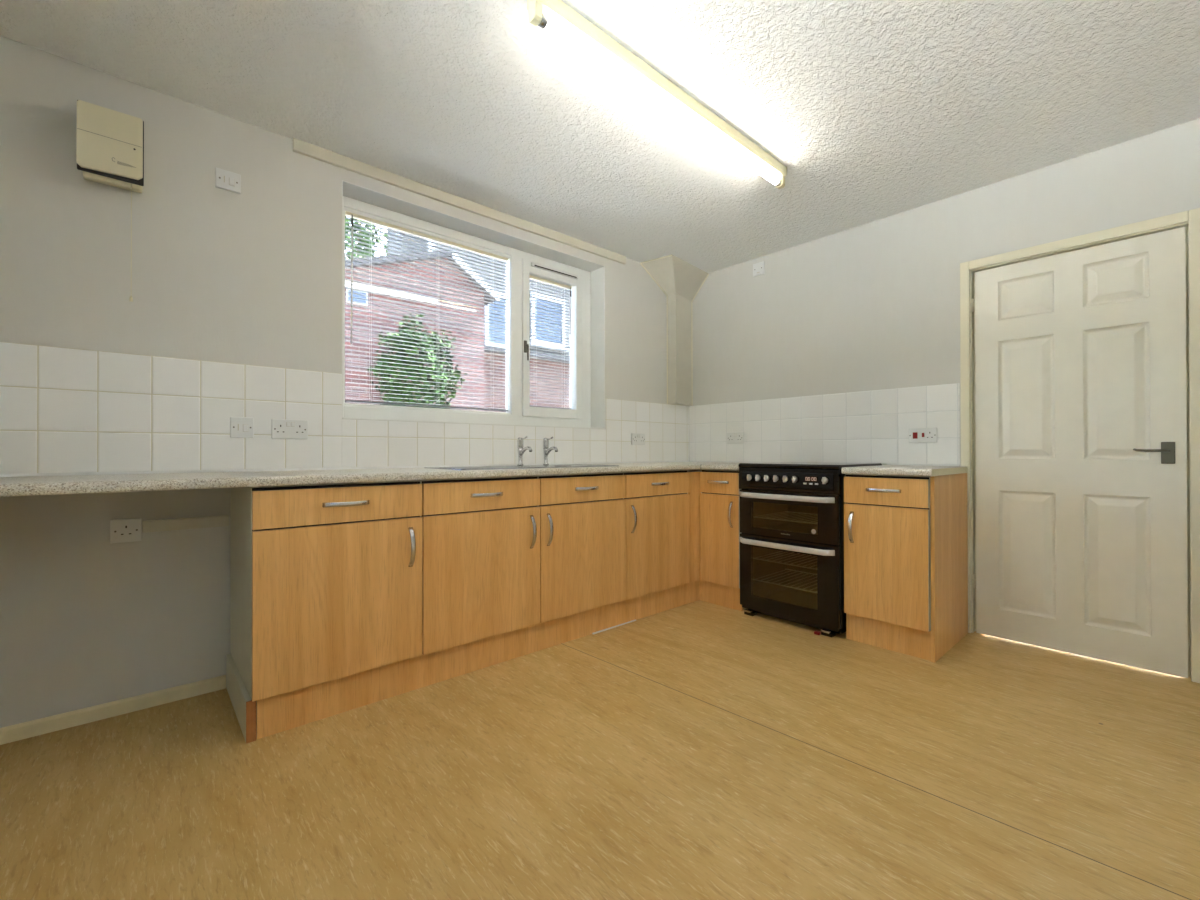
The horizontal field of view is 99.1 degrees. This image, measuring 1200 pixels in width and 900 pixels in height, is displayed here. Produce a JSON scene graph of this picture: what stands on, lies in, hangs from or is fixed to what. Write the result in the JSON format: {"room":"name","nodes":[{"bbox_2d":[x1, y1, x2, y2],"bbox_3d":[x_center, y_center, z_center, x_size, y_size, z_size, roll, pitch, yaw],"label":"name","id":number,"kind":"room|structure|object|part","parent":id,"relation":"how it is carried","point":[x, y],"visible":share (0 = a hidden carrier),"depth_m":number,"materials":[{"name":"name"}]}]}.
{"room":"kitchen","nodes":[
{"label":"kitchen","id":0,"kind":"room"},
{"bbox_2d":[0,36,688,727],"bbox_3d":[-0.825,-0.258,3.076,4.160,2.546,0.290,0,0,-42],"label":"wall","id":1,"kind":"structure","parent":0,"point":[253,276],"depth_m":2.02,"materials":[{"name":"paint"}]},
{"bbox_2d":[76,100,143,301],"bbox_3d":[-1.823,-0.905,1.909,0.178,0.690,0.123,0,0,-42],"label":"wall heater","id":2,"kind":"object","parent":1,"relation":"attached to","point":[109,143],"visible":1,"depth_m":1.87,"materials":[{"name":"beige plastic"}]},
{"bbox_3d":[-1.789,-1.126,1.869,0.175,0.239,0.013,0,0,-42],"label":"panel","id":3,"kind":"part","parent":2,"relation":"part of","materials":[{"name":"beige plastic"}]},
{"bbox_3d":[-1.767,-0.789,1.927,0.009,0.458,0.009,0,0,26],"label":"pull cord","id":4,"kind":"part","parent":2,"relation":"part of","materials":[{"name":"grey fabric"}]},
{"bbox_2d":[0,675,225,744],"bbox_3d":[-1.895,0.985,1.907,0.808,0.053,0.015,0,0,-42],"label":"baseboard","id":5,"kind":"structure","parent":1,"relation":"attached to","point":[20,731],"depth_m":1.93,"materials":[{"name":"beige paint"}]},
{"bbox_2d":[110,518,141,542],"bbox_3d":[-1.818,0.308,1.962,0.088,0.088,0.040,0,0,-42],"label":"socket","id":6,"kind":"object","parent":1,"relation":"attached to","point":[121,530],"visible":1,"depth_m":1.95,"materials":[{"name":"white plastic"}]},
{"bbox_2d":[142,515,228,532],"bbox_3d":[-1.689,0.301,2.094,0.276,0.046,0.016,0,0,-42],"label":"trunking","id":7,"kind":"object","parent":1,"relation":"attached to","point":[223,520],"visible":1,"depth_m":2.08,"materials":[{"name":"beige plastic"}]},
{"bbox_2d":[215,167,240,193],"bbox_3d":[-1.592,-1.154,2.189,0.088,0.082,0.015,0,0,-42],"label":"switch","id":8,"kind":"object","parent":1,"relation":"attached to","point":[224,179],"visible":1,"depth_m":2.19,"materials":[{"name":"white plastic"}]},
{"bbox_2d":[229,178,234,185],"bbox_3d":[-1.579,-1.151,2.193,0.018,0.030,0.005,0,0,-42],"label":"rocker switch","id":9,"kind":"object","parent":8,"relation":"attached to","point":[231,180],"depth_m":2.19,"materials":[{"name":"white plastic"}]},
{"bbox_2d":[0,342,688,476],"bbox_3d":[-0.726,-0.138,2.961,3.950,0.466,0.012,0,0,-42],"label":"tile backsplash","id":10,"kind":"structure","parent":1,"relation":"attached to","point":[64,411],"depth_m":2.17,"materials":[{"name":"white tile"}]},
{"bbox_2d":[230,417,253,437],"bbox_3d":[-1.549,-0.098,2.212,0.084,0.088,0.015,0,0,-42],"label":"switch","id":11,"kind":"object","parent":10,"relation":"attached to","point":[240,427],"visible":1,"depth_m":2.21,"materials":[{"name":"white plastic"}]},
{"bbox_2d":[243,425,247,431],"bbox_3d":[-1.537,-0.095,2.217,0.018,0.030,0.005,0,0,-42],"label":"rocker switch","id":12,"kind":"object","parent":11,"relation":"attached to","point":[245,427],"depth_m":2.21,"materials":[{"name":"white plastic"}]},
{"bbox_2d":[271,419,307,438],"bbox_3d":[-1.414,-0.094,2.333,0.144,0.088,0.015,0,0,-42],"label":"double socket","id":13,"kind":"object","parent":10,"relation":"attached to","point":[280,428],"visible":1,"depth_m":2.33,"materials":[{"name":"white plastic"}]},
{"bbox_2d":[631,433,644,444],"bbox_3d":[0.291,-0.082,3.859,0.142,0.086,0.015,0,0,-42],"label":"double socket","id":14,"kind":"object","parent":10,"relation":"attached to","point":[636,438],"visible":1,"depth_m":3.85,"materials":[{"name":"white plastic"}]},
{"bbox_2d":[293,138,625,263],"bbox_3d":[-0.612,-1.402,3.064,2.145,0.056,0.020,0,0,-42],"label":"batten","id":15,"kind":"object","parent":1,"relation":"attached to","point":[301,147],"visible":1,"depth_m":2.81,"materials":[{"name":"beige wood"}]},
{"bbox_2d":[343,196,590,427],"bbox_3d":[-0.717,-0.736,3.192,1.730,1.156,0.130,0,0,-42],"label":"window","id":16,"kind":"structure","parent":1,"relation":"in","point":[521,264],"depth_m":3.34,"materials":[{"name":"white plastic"}]},
{"bbox_2d":[345,211,507,411],"bbox_3d":[-0.964,-0.749,2.996,0.979,0.996,0.038,0,0,-42],"label":"blind","id":17,"kind":"object","parent":16,"relation":"attached to","point":[348,214],"visible":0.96,"depth_m":2.93,"materials":[{"name":"beige plastic"}]},
{"bbox_3d":[-1.238,-0.749,2.759,0.001,0.978,0.027,0,0,-42],"label":"ladder cord","id":18,"kind":"part","parent":17,"relation":"part of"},
{"bbox_3d":[-0.967,-0.256,2.998,0.979,0.010,0.021,0,0,-42],"label":"rail","id":19,"kind":"part","parent":17,"relation":"part of","materials":[{"name":"white plastic"}]},
{"bbox_3d":[-0.479,-0.652,3.347,0.020,0.135,0.045,0,0,-42],"label":"handle","id":20,"kind":"part","parent":16,"relation":"part of","materials":[{"name":"metal"}]},
{"bbox_2d":[529,275,571,408],"bbox_3d":[-0.348,-0.732,3.548,0.378,0.884,0.038,0,0,-42],"label":"blind","id":21,"kind":"object","parent":16,"relation":"attached to","point":[530,276],"visible":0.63,"depth_m":3.56,"materials":[{"name":"beige plastic"}]},
{"bbox_3d":[-0.350,-0.295,3.550,0.378,0.010,0.021,0,0,-42],"label":"rail","id":22,"kind":"part","parent":21,"relation":"part of","materials":[{"name":"white plastic"}]},
{"bbox_3d":[-0.340,-0.739,3.553,0.510,1.034,0.078,0,0,-42],"label":"casement sash","id":23,"kind":"part","parent":16,"relation":"part of","materials":[{"name":"white plastic"}]},
{"bbox_2d":[531,262,577,278],"bbox_3d":[-0.308,-1.233,3.521,0.398,0.026,0.019,0,0,-42],"label":"vent","id":24,"kind":"object","parent":16,"relation":"attached to","point":[535,266],"depth_m":3.51,"materials":[{"name":"white plastic"}]},
{"bbox_2d":[342,180,604,428],"bbox_3d":[-0.661,-0.734,3.130,1.739,1.168,0.154,0,0,-42],"label":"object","id":25,"kind":"structure","parent":1,"relation":"attached to","point":[351,190],"depth_m":3.27,"materials":[{"name":"white paint"}]},
{"bbox_2d":[640,254,708,405],"bbox_3d":[0.613,-0.900,3.992,0.596,1.059,0.268,0,0,-42],"label":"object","id":26,"kind":"object","parent":1,"relation":"attached to","point":[680,281],"visible":1,"depth_m":4.07,"materials":[{"name":"beige paint"}]},
{"bbox_2d":[0,600,1199,899],"bbox_3d":[0.622,1.048,2.056,4.960,0.080,3.150,0,0,-42],"label":"floor","id":27,"kind":"structure","parent":0,"point":[696,750],"depth_m":1.52,"materials":[{"name":"laminate"}]},
{"bbox_2d":[226,654,255,743],"bbox_3d":[-1.392,0.940,1.976,0.029,0.142,0.560,0,0,-42],"label":"plinth","id":28,"kind":"object","parent":27,"relation":"on","point":[244,708],"visible":0.95,"depth_m":1.86,"materials":[{"name":"white wood"}]},
{"bbox_2d":[230,481,421,701],"bbox_3d":[-1.153,0.499,2.158,0.600,0.735,0.616,0,0,-42],"label":"base unit","id":29,"kind":"object","parent":27,"relation":"on","point":[326,579],"visible":0.98,"depth_m":1.92,"materials":[{"name":"brown wood"}]},
{"bbox_3d":[-0.978,0.209,1.964,0.597,0.134,0.019,0,0,-42],"label":"drawer","id":30,"kind":"part","parent":29,"relation":"part of","materials":[{"name":"brown wood"}]},
{"bbox_3d":[-0.959,0.204,1.943,0.166,0.018,0.036,0,0,-42],"label":"handle","id":31,"kind":"part","parent":29,"relation":"part of","materials":[{"name":"silver metal"}]},
{"bbox_3d":[-0.775,0.402,2.107,0.018,0.164,0.036,0,0,-42],"label":"handle","id":32,"kind":"part","parent":29,"relation":"part of","materials":[{"name":"silver metal"}]},
{"bbox_2d":[256,580,698,738],"bbox_3d":[-0.262,0.941,2.631,2.523,0.143,0.016,0,0,-42],"label":"plinth","id":33,"kind":"object","parent":27,"relation":"on","point":[292,709],"visible":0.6,"depth_m":2.24,"materials":[{"name":"brown wood"}]},
{"bbox_2d":[417,476,539,654],"bbox_3d":[-0.704,0.500,2.560,0.601,0.735,0.616,0,0,-42],"label":"base unit","id":34,"kind":"object","parent":27,"relation":"on","point":[481,536],"visible":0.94,"depth_m":2.33,"materials":[{"name":"brown wood"}]},
{"bbox_2d":[0,462,732,496],"bbox_3d":[-0.524,0.112,2.738,3.956,0.034,0.609,0,0,-42],"label":"countertop","id":35,"kind":"structure","parent":34,"relation":"on","point":[72,484],"depth_m":1.84,"materials":[{"name":"stone"}]},
{"bbox_2d":[424,464,618,469],"bbox_3d":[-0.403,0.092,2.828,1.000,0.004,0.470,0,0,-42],"label":"sink","id":36,"kind":"object","parent":35,"relation":"in","point":[552,465],"visible":1,"depth_m":2.72,"materials":[{"name":"silver metal"}]},
{"bbox_2d":[517,436,531,464],"bbox_3d":[-0.442,0.004,3.015,0.036,0.174,0.137,0,0,-42],"label":"tap","id":37,"kind":"object","parent":35,"relation":"on","point":[521,450],"visible":1,"depth_m":3.04,"materials":[{"name":"silver metal"}]},
{"bbox_3d":[-0.436,0.006,3.009,0.024,0.056,0.120,0,0,-42],"label":"spout","id":38,"kind":"part","parent":37,"relation":"part of","materials":[{"name":"silver metal"}]},
{"bbox_2d":[543,437,557,464],"bbox_3d":[-0.303,0.004,3.140,0.036,0.174,0.137,0,0,-42],"label":"tap","id":39,"kind":"object","parent":35,"relation":"on","point":[546,450],"visible":1,"depth_m":3.16,"materials":[{"name":"silver metal"}]},
{"bbox_3d":[-0.297,0.006,3.133,0.024,0.056,0.120,0,0,-42],"label":"spout","id":40,"kind":"part","parent":39,"relation":"part of","materials":[{"name":"silver metal"}]},
{"bbox_3d":[-0.529,0.210,2.365,0.598,0.134,0.019,0,0,-42],"label":"drawer","id":41,"kind":"part","parent":34,"relation":"part of","materials":[{"name":"brown wood"}]},
{"bbox_3d":[-0.510,0.205,2.345,0.166,0.018,0.036,0,0,-42],"label":"handle","id":42,"kind":"part","parent":34,"relation":"part of","materials":[{"name":"silver metal"}]},
{"bbox_3d":[-0.328,0.403,2.507,0.018,0.164,0.036,0,0,-42],"label":"handle","id":43,"kind":"part","parent":34,"relation":"part of","materials":[{"name":"silver metal"}]},
{"bbox_2d":[538,473,625,622],"bbox_3d":[-0.255,0.501,2.962,0.600,0.735,0.616,0,0,-42],"label":"base unit","id":44,"kind":"object","parent":27,"relation":"on","point":[583,516],"visible":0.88,"depth_m":2.73,"materials":[{"name":"brown wood"}]},
{"bbox_3d":[-0.252,0.403,2.575,0.018,0.164,0.036,0,0,-42],"label":"handle","id":45,"kind":"part","parent":44,"relation":"part of","materials":[{"name":"silver metal"}]},
{"bbox_3d":[-0.080,0.211,2.767,0.597,0.134,0.019,0,0,-42],"label":"drawer","id":46,"kind":"part","parent":44,"relation":"part of","materials":[{"name":"brown wood"}]},
{"bbox_3d":[-0.061,0.206,2.746,0.166,0.018,0.036,0,0,-42],"label":"handle","id":47,"kind":"part","parent":44,"relation":"part of","materials":[{"name":"silver metal"}]},
{"bbox_2d":[592,620,635,633],"bbox_3d":[0.087,1.010,2.923,0.340,0.005,0.011,0,0,-42],"label":"strip","id":48,"kind":"object","parent":27,"relation":"on","point":[632,620],"visible":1,"depth_m":2.90,"materials":[{"name":"white plastic"}]},
{"bbox_2d":[623,470,700,599],"bbox_3d":[0.235,0.502,3.400,0.710,0.735,0.616,0,0,-42],"label":"base unit","id":49,"kind":"object","parent":27,"relation":"on","point":[663,507],"visible":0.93,"depth_m":3.17,"materials":[{"name":"brown wood"}]},
{"bbox_3d":[0.198,0.404,2.978,0.018,0.164,0.036,0,0,-42],"label":"handle","id":50,"kind":"part","parent":49,"relation":"part of","materials":[{"name":"silver metal"}]},
{"bbox_3d":[0.364,0.212,3.164,0.584,0.134,0.019,0,0,-42],"label":"drawer","id":51,"kind":"part","parent":49,"relation":"part of","materials":[{"name":"brown wood"}]},
{"bbox_3d":[0.364,0.577,3.163,0.584,0.583,0.019,0,0,-42],"label":"door","id":52,"kind":"part","parent":49,"relation":"part of","materials":[{"name":"brown wood"}]},
{"bbox_3d":[0.382,0.207,3.143,0.166,0.018,0.036,0,0,-42],"label":"handle","id":53,"kind":"part","parent":49,"relation":"part of","materials":[{"name":"silver metal"}]},
{"bbox_3d":[0.629,0.507,3.401,0.121,0.723,0.016,0,0,-42],"label":"corner post","id":54,"kind":"part","parent":49,"relation":"part of","materials":[{"name":"brown wood"}]},
{"bbox_2d":[700,470,739,588],"bbox_3d":[0.988,0.501,3.505,0.662,0.735,0.301,0,0,-42],"label":"base unit","id":55,"kind":"object","parent":27,"relation":"on","point":[720,495],"visible":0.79,"depth_m":3.30,"materials":[{"name":"brown wood"}]},
{"bbox_3d":[0.754,0.207,3.298,0.036,0.018,0.166,0,0,-42],"label":"handle","id":56,"kind":"part","parent":55,"relation":"part of","materials":[{"name":"silver metal"}]},
{"bbox_2d":[700,463,738,470],"bbox_3d":[1.007,0.112,3.503,0.655,0.035,0.290,0,0,-42],"label":"countertop","id":57,"kind":"structure","parent":55,"relation":"on","point":[734,466],"depth_m":3.31,"materials":[{"name":"stone"}]},
{"bbox_3d":[0.775,0.214,3.316,0.019,0.137,0.298,0,0,-42],"label":"drawer","id":58,"kind":"part","parent":55,"relation":"part of","materials":[{"name":"brown wood"}]},
{"bbox_3d":[0.822,0.408,3.222,0.036,0.164,0.018,0,0,-42],"label":"handle","id":59,"kind":"part","parent":55,"relation":"part of","materials":[{"name":"silver metal"}]},
{"bbox_2d":[699,580,743,610],"bbox_3d":[0.788,0.942,3.334,0.014,0.143,0.333,0,0,-42],"label":"plinth","id":60,"kind":"object","parent":27,"relation":"on","point":[718,594],"visible":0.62,"depth_m":3.33,"materials":[{"name":"brown wood"}]},
{"bbox_2d":[738,462,881,636],"bbox_3d":[1.270,0.546,3.120,0.655,0.930,0.613,0,0,-42],"label":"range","id":61,"kind":"object","parent":27,"relation":"on","point":[792,513],"visible":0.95,"depth_m":2.99,"materials":[{"name":"black metal"}]},
{"bbox_3d":[1.059,0.173,2.937,0.008,0.096,0.559,0,0,-42],"label":"control panel","id":62,"kind":"part","parent":61,"relation":"part of","materials":[{"name":"black metal"}]},
{"bbox_2d":[740,489,839,628],"bbox_3d":[1.233,0.597,3.087,0.555,0.709,0.601,0,0,-42],"label":"oven","id":63,"kind":"object","parent":61,"relation":"in","point":[790,538],"depth_m":3.05,"materials":[{"name":"black glass"}]},
{"bbox_3d":[1.092,0.962,2.959,0.055,0.020,0.585,0,0,-42],"label":"toe rail","id":64,"kind":"part","parent":61,"relation":"part of","materials":[{"name":"black ceramic"}]},
{"bbox_2d":[738,462,881,469],"bbox_3d":[1.287,0.094,3.137,0.606,0.026,0.613,0,0,-42],"label":"cooktop","id":65,"kind":"object","parent":61,"relation":"in","point":[765,465],"depth_m":2.98,"materials":[{"name":"black glass"}]},
{"bbox_2d":[844,474,930,631],"bbox_3d":[1.647,0.497,2.769,0.662,0.735,0.395,0,0,-42],"label":"base unit","id":66,"kind":"object","parent":27,"relation":"on","point":[887,545],"visible":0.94,"depth_m":2.56,"materials":[{"name":"brown wood"}]},
{"bbox_3d":[1.312,0.405,2.674,0.036,0.164,0.018,0,0,-42],"label":"handle","id":67,"kind":"part","parent":66,"relation":"part of","materials":[{"name":"silver metal"}]},
{"bbox_3d":[1.413,0.203,2.562,0.036,0.018,0.166,0,0,-42],"label":"handle","id":68,"kind":"part","parent":66,"relation":"part of","materials":[{"name":"silver metal"}]},
{"bbox_3d":[1.434,0.210,2.580,0.019,0.137,0.392,0,0,-42],"label":"drawer","id":69,"kind":"part","parent":66,"relation":"part of","materials":[{"name":"brown wood"}]},
{"bbox_2d":[841,465,966,475],"bbox_3d":[1.662,0.109,2.772,0.654,0.034,0.416,0,0,-42],"label":"countertop","id":70,"kind":"structure","parent":66,"relation":"on","point":[902,470],"depth_m":2.59,"materials":[{"name":"stone"}]},
{"bbox_2d":[846,613,930,660],"bbox_3d":[1.456,0.938,2.594,0.014,0.143,0.396,0,0,-42],"label":"plinth","id":71,"kind":"object","parent":27,"relation":"on","point":[889,636],"visible":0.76,"depth_m":2.58,"materials":[{"name":"brown wood"}]},
{"bbox_2d":[930,473,967,662],"bbox_3d":[1.801,0.568,2.627,0.590,0.883,0.017,0,0,-42],"label":"end panel","id":72,"kind":"object","parent":27,"relation":"on","point":[948,493],"visible":0.9,"depth_m":2.57,"materials":[{"name":"brown wood"}]},
{"bbox_2d":[0,0,1199,272],"bbox_3d":[0.286,-1.488,1.837,3.960,0.100,3.050,0,0,-42],"label":"ceiling","id":73,"kind":"structure","parent":0,"point":[873,110],"depth_m":2.03,"materials":[{"name":"paint"}]},
{"bbox_2d":[527,0,786,188],"bbox_3d":[0.359,-1.389,2.112,1.537,0.093,0.068,0,0,-42],"label":"fluorescent ceiling light","id":74,"kind":"object","parent":73,"relation":"attached to","point":[555,17],"visible":1,"depth_m":1.92,"materials":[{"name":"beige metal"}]},
{"bbox_2d":[689,118,1199,632],"bbox_3d":[1.842,-0.262,3.155,0.120,2.546,3.150,0,0,-42],"label":"wall","id":75,"kind":"structure","parent":0,"point":[875,305],"depth_m":3.11,"materials":[{"name":"paint"}]},
{"bbox_2d":[753,261,764,276],"bbox_3d":[1.179,-1.345,3.798,0.013,0.092,0.092,0,0,-42],"label":"outlet plate","id":76,"kind":"object","parent":75,"relation":"attached to","point":[758,268],"visible":1,"depth_m":3.79,"materials":[{"name":"white plastic"}]},
{"bbox_2d":[689,383,959,465],"bbox_3d":[1.381,-0.139,3.570,0.011,0.466,1.900,0,0,-42],"label":"tile backsplash","id":77,"kind":"structure","parent":75,"relation":"attached to","point":[873,426],"depth_m":3.37,"materials":[{"name":"white tile"}]},
{"bbox_2d":[727,432,743,443],"bbox_3d":[1.042,-0.093,3.936,0.015,0.088,0.148,0,0,-42],"label":"double socket","id":78,"kind":"object","parent":77,"relation":"attached to","point":[732,437],"visible":1,"depth_m":3.93,"materials":[{"name":"white plastic"}]},
{"bbox_2d":[909,428,936,442],"bbox_3d":[1.887,-0.086,2.991,0.015,0.086,0.146,0,0,-42],"label":"control unit","id":79,"kind":"object","parent":77,"relation":"attached to","point":[916,435],"visible":1,"depth_m":2.98,"materials":[{"name":"white plastic"}]},
{"bbox_2d":[913,432,917,438],"bbox_3d":[1.859,-0.086,3.015,0.005,0.036,0.024,0,0,-42],"label":"switch","id":80,"kind":"object","parent":79,"relation":"attached to","point":[915,434],"depth_m":3.01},
{"bbox_2d":[960,208,1199,682],"bbox_3d":[2.355,-0.018,2.545,0.166,2.052,0.914,0,0,-42],"label":"door","id":81,"kind":"structure","parent":75,"relation":"in","point":[1081,457],"depth_m":2.48,"materials":[{"name":"white paint"}]},
{"bbox_3d":[2.488,0.003,2.304,0.044,0.022,0.118,0,0,-42],"label":"lever handle","id":82,"kind":"part","parent":81,"relation":"part of","materials":[{"name":"metal"}]},
{"bbox_3d":[2.539,0.013,2.285,0.008,0.098,0.043,0,0,-42],"label":"lock plate","id":83,"kind":"part","parent":81,"relation":"part of","materials":[{"name":"metal"}]},
{"label":"outside","id":84,"kind":"structure","parent":0,"visible":0},
{"bbox_3d":[-2.670,1.416,21.553,26.060,0.150,29.700,0,0,-42],"label":"ground","id":85,"kind":"structure","parent":84,"visible":0},
{"bbox_2d":[345,216,382,258],"bbox_3d":[-7.894,-3.719,16.695,1.384,10.097,1.383,0,0,-5],"label":"leafy tree","id":86,"kind":"object","parent":85,"relation":"on","point":[346,228],"visible":0.22,"depth_m":16.44,"materials":[{"name":"green plant"}]},
{"bbox_2d":[381,227,387,254],"bbox_3d":[-7.459,-3.988,19.089,1.174,10.653,1.260,0,0,-42],"label":"leafy tree","id":87,"kind":"object","parent":85,"relation":"on","point":[385,227],"visible":0.02,"depth_m":19.00,"materials":[{"name":"green plant"}]},
{"bbox_2d":[367,313,466,408],"bbox_3d":[-2.918,-0.436,8.257,1.576,3.452,1.119,0,0,-42],"label":"bush","id":88,"kind":"object","parent":85,"relation":"on","point":[395,393],"visible":0.51,"depth_m":7.97,"materials":[{"name":"green plant"}]},
{"bbox_2d":[345,250,499,410],"bbox_3d":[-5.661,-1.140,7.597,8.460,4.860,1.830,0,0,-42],"label":"brick house","id":89,"kind":"structure","parent":85,"relation":"on","point":[355,389],"depth_m":8.83,"materials":[{"name":"brick"}]},
{"bbox_3d":[-3.892,-2.450,8.187,0.280,0.180,0.010,0,0,-42],"label":"pane","id":90,"kind":"part","parent":89,"relation":"part of","materials":[{"name":"glass"}]},
{"bbox_2d":[388,228,569,411],"bbox_3d":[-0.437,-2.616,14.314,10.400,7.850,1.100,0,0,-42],"label":"house","id":91,"kind":"structure","parent":85,"relation":"on","point":[549,392],"depth_m":12.77,"materials":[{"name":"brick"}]},
{"bbox_3d":[-2.269,-3.071,12.253,0.920,1.110,0.010,0,0,-42],"label":"pane","id":92,"kind":"part","parent":91,"relation":"part of","materials":[{"name":"glass"}]},
{"bbox_3d":[-1.323,-3.300,13.101,0.860,1.030,0.010,0,0,-42],"label":"pane","id":93,"kind":"part","parent":91,"relation":"part of","materials":[{"name":"glass"}]}
]}

